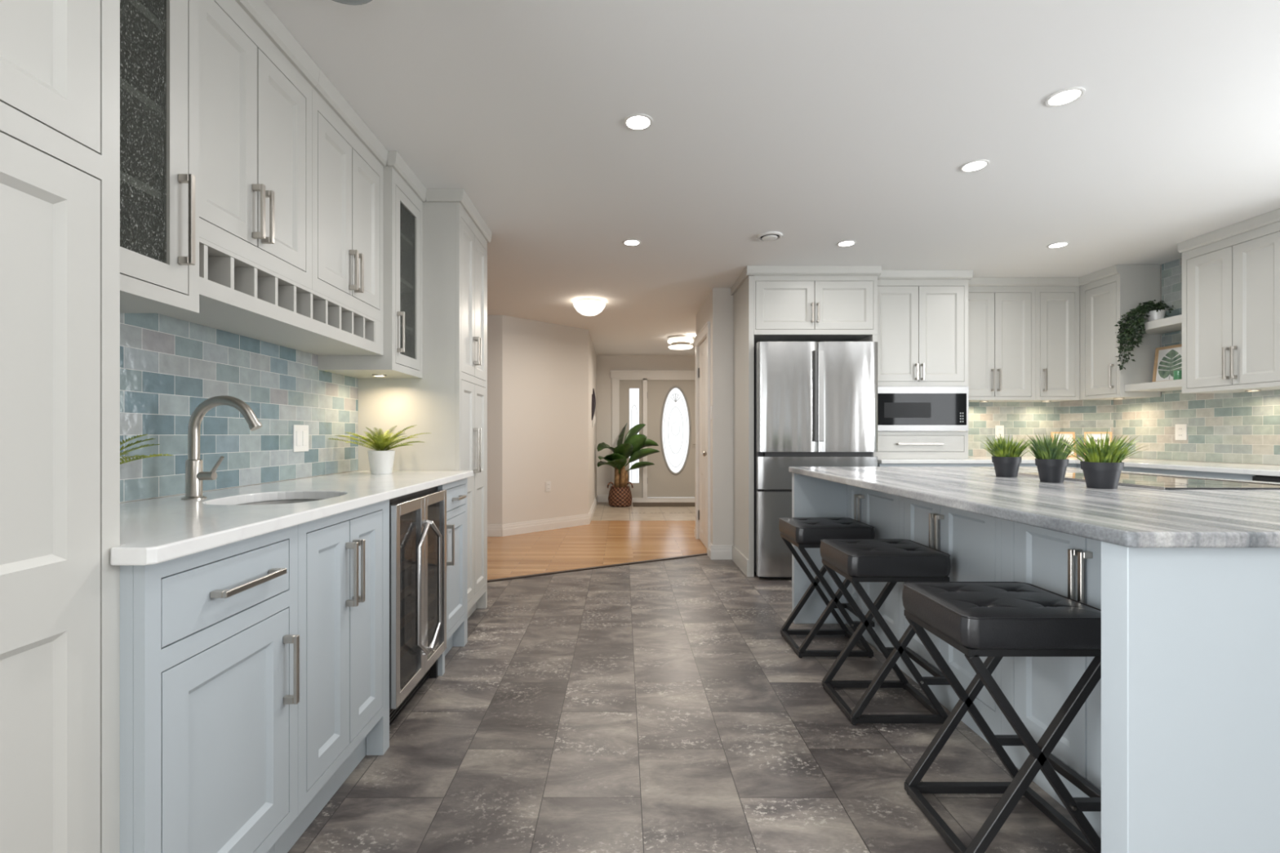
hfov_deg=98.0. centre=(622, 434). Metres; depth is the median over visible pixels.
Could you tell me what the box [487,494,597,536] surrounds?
baseboard
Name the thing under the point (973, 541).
base cabinet
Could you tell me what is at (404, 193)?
upper cabinet
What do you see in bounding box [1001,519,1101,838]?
base cabinet
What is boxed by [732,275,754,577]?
panel
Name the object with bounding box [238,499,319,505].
sink
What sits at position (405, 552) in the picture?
shelf
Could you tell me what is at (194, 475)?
faucet
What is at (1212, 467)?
countertop
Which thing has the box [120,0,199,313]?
upper cabinet
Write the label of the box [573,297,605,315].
dome light
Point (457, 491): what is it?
base cabinet
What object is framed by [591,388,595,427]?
wall ornament
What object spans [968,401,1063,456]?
backsplash
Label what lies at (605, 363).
wall
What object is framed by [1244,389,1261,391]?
puck light
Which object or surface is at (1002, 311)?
upper cabinet
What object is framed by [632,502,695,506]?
door mat
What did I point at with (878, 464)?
base cabinet
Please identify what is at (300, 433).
wall switch
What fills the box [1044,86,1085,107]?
recessed light
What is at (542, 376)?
wall
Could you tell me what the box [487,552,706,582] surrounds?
trim
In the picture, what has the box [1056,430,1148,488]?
potted grass
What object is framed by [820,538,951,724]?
bar stool
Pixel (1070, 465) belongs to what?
base cabinet
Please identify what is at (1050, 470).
pot
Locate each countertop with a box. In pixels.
[110,471,473,565]
[788,466,1279,547]
[877,456,1279,476]
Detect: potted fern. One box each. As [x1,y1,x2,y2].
[120,434,173,464]
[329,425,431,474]
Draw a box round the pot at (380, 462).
[367,449,395,474]
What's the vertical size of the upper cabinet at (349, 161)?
0.784 m
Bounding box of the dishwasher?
[1252,475,1279,482]
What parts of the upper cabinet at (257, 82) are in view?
door, handle, handle, crown, door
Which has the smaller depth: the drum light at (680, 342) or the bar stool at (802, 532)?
the bar stool at (802, 532)
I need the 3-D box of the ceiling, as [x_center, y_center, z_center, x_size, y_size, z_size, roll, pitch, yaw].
[0.075,-1.350,3.000,8.550,0.100,12.800,0,0,0]
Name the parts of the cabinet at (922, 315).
door, handle, handle, drawer, handle, crown, door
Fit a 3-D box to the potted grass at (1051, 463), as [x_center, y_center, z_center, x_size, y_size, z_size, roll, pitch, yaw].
[1.720,0.079,2.230,0.219,0.217,0.201,0,0,0]
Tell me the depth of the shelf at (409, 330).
2.82 m
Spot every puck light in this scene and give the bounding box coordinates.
[372,373,386,377]
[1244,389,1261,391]
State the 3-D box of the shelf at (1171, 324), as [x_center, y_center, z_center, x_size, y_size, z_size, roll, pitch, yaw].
[3.970,-0.796,4.011,0.280,0.057,0.464,0,0,0]
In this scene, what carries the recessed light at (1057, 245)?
in the ceiling
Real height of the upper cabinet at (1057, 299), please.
1.009 m
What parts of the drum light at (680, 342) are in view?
lamp shade, lamp shade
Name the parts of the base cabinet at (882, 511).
door, handle, handle, door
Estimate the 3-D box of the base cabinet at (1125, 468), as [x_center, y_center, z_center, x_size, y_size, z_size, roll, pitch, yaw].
[3.804,0.660,4.050,0.609,0.879,0.458,0,0,0]
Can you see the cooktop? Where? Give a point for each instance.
(1140, 480)
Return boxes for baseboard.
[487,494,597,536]
[597,494,608,502]
[694,526,732,559]
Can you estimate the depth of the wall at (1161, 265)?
4.25 m
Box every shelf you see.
[120,0,161,50]
[120,77,161,131]
[120,170,161,212]
[400,231,413,250]
[400,277,413,292]
[400,323,413,334]
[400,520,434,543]
[400,522,411,534]
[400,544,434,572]
[400,546,411,562]
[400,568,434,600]
[400,571,411,591]
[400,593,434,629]
[400,595,428,619]
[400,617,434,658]
[400,620,428,648]
[1124,314,1182,333]
[1124,378,1182,391]
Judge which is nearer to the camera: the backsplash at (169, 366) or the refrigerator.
the backsplash at (169, 366)
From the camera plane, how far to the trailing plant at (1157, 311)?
4.12 m
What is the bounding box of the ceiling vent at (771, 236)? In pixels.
[756,231,782,241]
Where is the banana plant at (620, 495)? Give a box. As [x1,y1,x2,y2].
[596,422,659,506]
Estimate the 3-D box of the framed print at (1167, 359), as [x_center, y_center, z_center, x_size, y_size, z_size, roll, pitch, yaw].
[4.036,-0.520,4.092,0.045,0.275,0.245,0,0,0]
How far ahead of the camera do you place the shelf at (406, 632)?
2.31 m
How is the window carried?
in the wall at (605, 363)
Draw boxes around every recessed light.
[622,239,640,246]
[623,113,653,131]
[836,240,856,247]
[959,159,990,172]
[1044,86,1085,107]
[1046,241,1069,248]
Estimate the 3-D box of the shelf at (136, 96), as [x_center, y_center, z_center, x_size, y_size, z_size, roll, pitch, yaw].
[-1.240,-0.760,1.175,0.316,0.020,0.397,0,0,0]
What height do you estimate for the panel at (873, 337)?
1.877 m
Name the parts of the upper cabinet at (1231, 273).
door, handle, crown, handle, door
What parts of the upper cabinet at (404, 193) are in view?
handle, frame, crown, glass pane, door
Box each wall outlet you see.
[545,481,551,492]
[995,425,1004,439]
[1174,424,1186,439]
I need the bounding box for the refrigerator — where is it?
[754,341,877,577]
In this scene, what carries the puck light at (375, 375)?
attached to the upper cabinet at (404, 193)
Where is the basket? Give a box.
[607,481,633,506]
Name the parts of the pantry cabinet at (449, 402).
crown, door, door, frame, handle, handle, handle, door, door, handle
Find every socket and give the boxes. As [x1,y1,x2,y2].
[1177,426,1182,431]
[1177,433,1182,437]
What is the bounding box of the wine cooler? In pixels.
[389,486,446,726]
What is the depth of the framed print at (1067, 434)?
4.80 m
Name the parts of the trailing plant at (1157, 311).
pot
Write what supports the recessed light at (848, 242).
in the ceiling
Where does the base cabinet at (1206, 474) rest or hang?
on the floor
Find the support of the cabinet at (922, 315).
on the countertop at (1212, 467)
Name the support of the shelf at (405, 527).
attached to the wine cooler
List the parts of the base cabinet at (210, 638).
drawer, door, handle, handle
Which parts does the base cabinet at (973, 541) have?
door, handle, handle, door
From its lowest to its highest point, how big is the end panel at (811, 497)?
0.880 m
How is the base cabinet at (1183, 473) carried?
on the floor
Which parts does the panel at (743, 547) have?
trim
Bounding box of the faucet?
[181,395,262,499]
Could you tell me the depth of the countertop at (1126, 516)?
1.54 m
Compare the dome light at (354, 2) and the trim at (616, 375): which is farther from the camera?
the trim at (616, 375)
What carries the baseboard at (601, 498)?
attached to the wall at (605, 363)
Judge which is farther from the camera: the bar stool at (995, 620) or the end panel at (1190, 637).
the bar stool at (995, 620)
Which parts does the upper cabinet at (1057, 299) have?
handle, door, frame, crown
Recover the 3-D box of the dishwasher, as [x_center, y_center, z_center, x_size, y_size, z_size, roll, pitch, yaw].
[3.793,0.661,2.772,0.631,0.878,0.606,0,0,0]
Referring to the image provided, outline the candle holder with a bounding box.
[1173,370,1182,379]
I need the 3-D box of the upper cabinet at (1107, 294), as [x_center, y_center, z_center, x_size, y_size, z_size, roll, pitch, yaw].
[3.938,-0.794,4.431,0.343,1.009,0.372,0,0,0]
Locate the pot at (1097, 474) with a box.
[1080,461,1124,488]
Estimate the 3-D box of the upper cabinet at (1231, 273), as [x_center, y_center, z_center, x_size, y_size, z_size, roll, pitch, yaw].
[3.938,-0.790,3.465,0.343,1.017,0.625,0,0,0]
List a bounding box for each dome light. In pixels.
[332,0,372,5]
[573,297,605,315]
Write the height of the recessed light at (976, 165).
0.006 m
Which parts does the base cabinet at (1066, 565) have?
door, handle, handle, door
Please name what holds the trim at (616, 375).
attached to the wall at (605, 363)
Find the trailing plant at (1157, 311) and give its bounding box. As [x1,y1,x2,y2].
[1115,299,1174,370]
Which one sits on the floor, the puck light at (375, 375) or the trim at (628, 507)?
the trim at (628, 507)
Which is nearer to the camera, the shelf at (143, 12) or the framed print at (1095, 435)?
the shelf at (143, 12)
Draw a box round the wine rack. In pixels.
[158,237,383,355]
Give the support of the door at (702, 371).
in the wall at (704, 315)
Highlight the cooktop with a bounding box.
[1017,472,1279,489]
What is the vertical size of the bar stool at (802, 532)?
0.652 m
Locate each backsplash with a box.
[120,313,358,502]
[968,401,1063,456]
[1113,257,1279,465]
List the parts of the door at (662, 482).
oval molding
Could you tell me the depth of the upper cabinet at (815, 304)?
4.31 m
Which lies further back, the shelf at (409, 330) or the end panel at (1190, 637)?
the shelf at (409, 330)
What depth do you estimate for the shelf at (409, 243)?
2.81 m
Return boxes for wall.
[120,470,357,502]
[487,315,596,524]
[596,355,695,494]
[696,291,711,542]
[711,288,733,545]
[1128,265,1277,465]
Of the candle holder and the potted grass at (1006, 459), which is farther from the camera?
the candle holder
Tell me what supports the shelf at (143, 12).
attached to the upper cabinet at (159, 39)
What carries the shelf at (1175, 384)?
attached to the wall at (1161, 265)
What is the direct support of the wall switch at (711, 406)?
attached to the wall at (722, 300)
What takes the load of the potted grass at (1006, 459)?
on the countertop at (1126, 516)
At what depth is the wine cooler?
2.22 m
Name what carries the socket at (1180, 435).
attached to the wall outlet at (1180, 430)
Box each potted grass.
[977,435,1031,477]
[1017,428,1081,482]
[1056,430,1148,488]
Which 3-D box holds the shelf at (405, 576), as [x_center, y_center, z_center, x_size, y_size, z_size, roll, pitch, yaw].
[-1.109,0.620,2.251,0.495,0.008,0.517,0,0,0]
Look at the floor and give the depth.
2.03 m
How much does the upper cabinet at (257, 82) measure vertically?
0.784 m
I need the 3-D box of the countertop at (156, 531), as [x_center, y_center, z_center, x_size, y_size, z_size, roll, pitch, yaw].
[-1.095,0.205,1.945,0.611,0.030,2.020,0,0,0]
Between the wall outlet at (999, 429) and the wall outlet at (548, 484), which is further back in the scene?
the wall outlet at (548, 484)
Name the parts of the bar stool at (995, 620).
leg, leg, frame, seat, seat frame, leg, leg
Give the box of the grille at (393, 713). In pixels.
[389,668,430,726]
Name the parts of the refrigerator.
freezer drawer, door, handle, freezer drawer, handle, door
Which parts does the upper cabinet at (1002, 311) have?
door, handle, handle, crown, door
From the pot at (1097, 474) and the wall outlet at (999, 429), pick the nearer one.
the pot at (1097, 474)
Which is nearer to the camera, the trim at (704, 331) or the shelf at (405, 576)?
the shelf at (405, 576)
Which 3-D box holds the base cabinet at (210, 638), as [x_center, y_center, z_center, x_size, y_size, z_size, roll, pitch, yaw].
[-1.097,0.660,1.183,0.619,0.879,0.452,0,0,0]
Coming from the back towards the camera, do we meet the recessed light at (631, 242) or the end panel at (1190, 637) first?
the recessed light at (631, 242)
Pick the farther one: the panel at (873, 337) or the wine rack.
the panel at (873, 337)
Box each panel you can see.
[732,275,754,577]
[791,472,846,623]
[857,334,877,456]
[1101,541,1279,852]
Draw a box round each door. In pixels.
[647,380,695,497]
[697,337,706,548]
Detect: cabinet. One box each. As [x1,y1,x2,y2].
[0,0,119,852]
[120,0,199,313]
[120,524,299,852]
[199,0,319,289]
[237,499,389,852]
[312,69,387,323]
[317,151,426,378]
[357,188,492,617]
[437,477,467,675]
[730,266,881,345]
[846,484,901,669]
[877,270,973,458]
[877,462,979,466]
[901,497,1001,743]
[968,277,1038,402]
[979,463,1076,467]
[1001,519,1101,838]
[1011,277,1079,402]
[1077,463,1131,471]
[1079,264,1160,399]
[1131,466,1196,476]
[1177,208,1279,393]
[1196,471,1255,480]
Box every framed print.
[1050,431,1076,457]
[1084,431,1111,454]
[1151,343,1182,382]
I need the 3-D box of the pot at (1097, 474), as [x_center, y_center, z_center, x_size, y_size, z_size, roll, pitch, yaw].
[1.700,0.142,1.972,0.119,0.092,0.119,0,0,0]
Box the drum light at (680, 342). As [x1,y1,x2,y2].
[667,334,693,350]
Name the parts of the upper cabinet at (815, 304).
door, crown, handle, frame, handle, door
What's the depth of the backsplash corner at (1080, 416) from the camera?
4.79 m
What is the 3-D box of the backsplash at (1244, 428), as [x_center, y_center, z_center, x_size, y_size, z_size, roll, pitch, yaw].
[4.116,-0.556,3.320,0.008,1.488,2.680,0,0,0]
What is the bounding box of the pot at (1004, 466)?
[991,456,1022,477]
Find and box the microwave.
[877,386,968,431]
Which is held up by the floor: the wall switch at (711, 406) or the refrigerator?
the refrigerator
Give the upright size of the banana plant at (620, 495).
1.303 m
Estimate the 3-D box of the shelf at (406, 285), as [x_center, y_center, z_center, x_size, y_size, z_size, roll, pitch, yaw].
[-1.240,-0.760,2.755,0.316,0.020,0.351,0,0,0]
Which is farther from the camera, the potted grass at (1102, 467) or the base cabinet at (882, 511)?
the base cabinet at (882, 511)
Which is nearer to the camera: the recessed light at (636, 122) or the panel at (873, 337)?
the recessed light at (636, 122)
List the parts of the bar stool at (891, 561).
leg, leg, frame, seat, seat frame, leg, leg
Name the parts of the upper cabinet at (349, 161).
door, crown, handle, handle, door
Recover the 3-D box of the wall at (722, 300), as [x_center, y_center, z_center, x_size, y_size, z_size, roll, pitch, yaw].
[2.520,-0.100,4.980,3.440,2.400,0.120,0,0,0]
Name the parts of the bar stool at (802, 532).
seat frame, leg, leg, leg, seat, frame, leg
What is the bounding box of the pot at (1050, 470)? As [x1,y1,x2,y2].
[1035,458,1068,482]
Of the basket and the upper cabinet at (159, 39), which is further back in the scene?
the basket
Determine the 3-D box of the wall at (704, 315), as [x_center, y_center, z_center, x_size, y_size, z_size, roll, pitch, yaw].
[1.550,-0.100,5.540,1.500,2.400,1.000,0,0,0]
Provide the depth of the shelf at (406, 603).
2.32 m
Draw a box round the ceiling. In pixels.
[263,0,1279,355]
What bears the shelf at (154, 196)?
attached to the upper cabinet at (159, 39)
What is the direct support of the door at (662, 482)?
in the wall at (605, 363)
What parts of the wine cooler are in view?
door, handle, door, handle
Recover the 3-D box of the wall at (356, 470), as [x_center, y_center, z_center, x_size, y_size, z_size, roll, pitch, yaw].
[-1.470,-0.100,0.180,0.120,2.400,6.760,0,0,0]
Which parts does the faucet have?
plate, lever, spout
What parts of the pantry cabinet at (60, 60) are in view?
door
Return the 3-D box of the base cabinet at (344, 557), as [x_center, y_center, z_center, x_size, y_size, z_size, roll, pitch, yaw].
[-1.097,0.660,1.686,0.619,0.879,0.552,0,0,0]
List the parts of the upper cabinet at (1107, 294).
door, frame, handle, crown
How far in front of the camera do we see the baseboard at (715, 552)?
4.90 m
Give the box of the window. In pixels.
[619,380,642,497]
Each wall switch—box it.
[293,424,308,452]
[710,405,712,419]
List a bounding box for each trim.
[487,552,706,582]
[609,369,695,502]
[628,506,695,520]
[693,321,711,555]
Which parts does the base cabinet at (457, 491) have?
handle, drawer, door, handle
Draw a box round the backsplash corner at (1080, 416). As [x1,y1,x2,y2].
[1063,400,1113,456]
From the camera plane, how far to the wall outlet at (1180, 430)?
4.09 m
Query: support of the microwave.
in the cabinet at (922, 315)
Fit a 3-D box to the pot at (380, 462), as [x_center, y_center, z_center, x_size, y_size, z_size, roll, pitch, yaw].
[-1.185,0.133,2.735,0.128,0.113,0.128,0,0,0]
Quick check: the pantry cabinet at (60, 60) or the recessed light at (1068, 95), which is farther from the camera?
the recessed light at (1068, 95)
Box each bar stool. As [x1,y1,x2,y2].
[778,517,875,657]
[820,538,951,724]
[902,582,1101,852]
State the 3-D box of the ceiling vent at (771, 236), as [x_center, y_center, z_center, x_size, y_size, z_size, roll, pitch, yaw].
[0.962,-1.288,3.630,0.164,0.024,0.164,0,0,0]
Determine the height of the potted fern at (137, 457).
0.192 m
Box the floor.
[287,502,1101,852]
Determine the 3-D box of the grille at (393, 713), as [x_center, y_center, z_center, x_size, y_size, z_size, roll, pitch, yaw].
[-0.881,1.050,2.251,0.022,0.100,0.527,0,0,0]
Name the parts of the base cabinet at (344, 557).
door, frame, handle, handle, door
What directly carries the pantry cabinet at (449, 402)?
on the floor

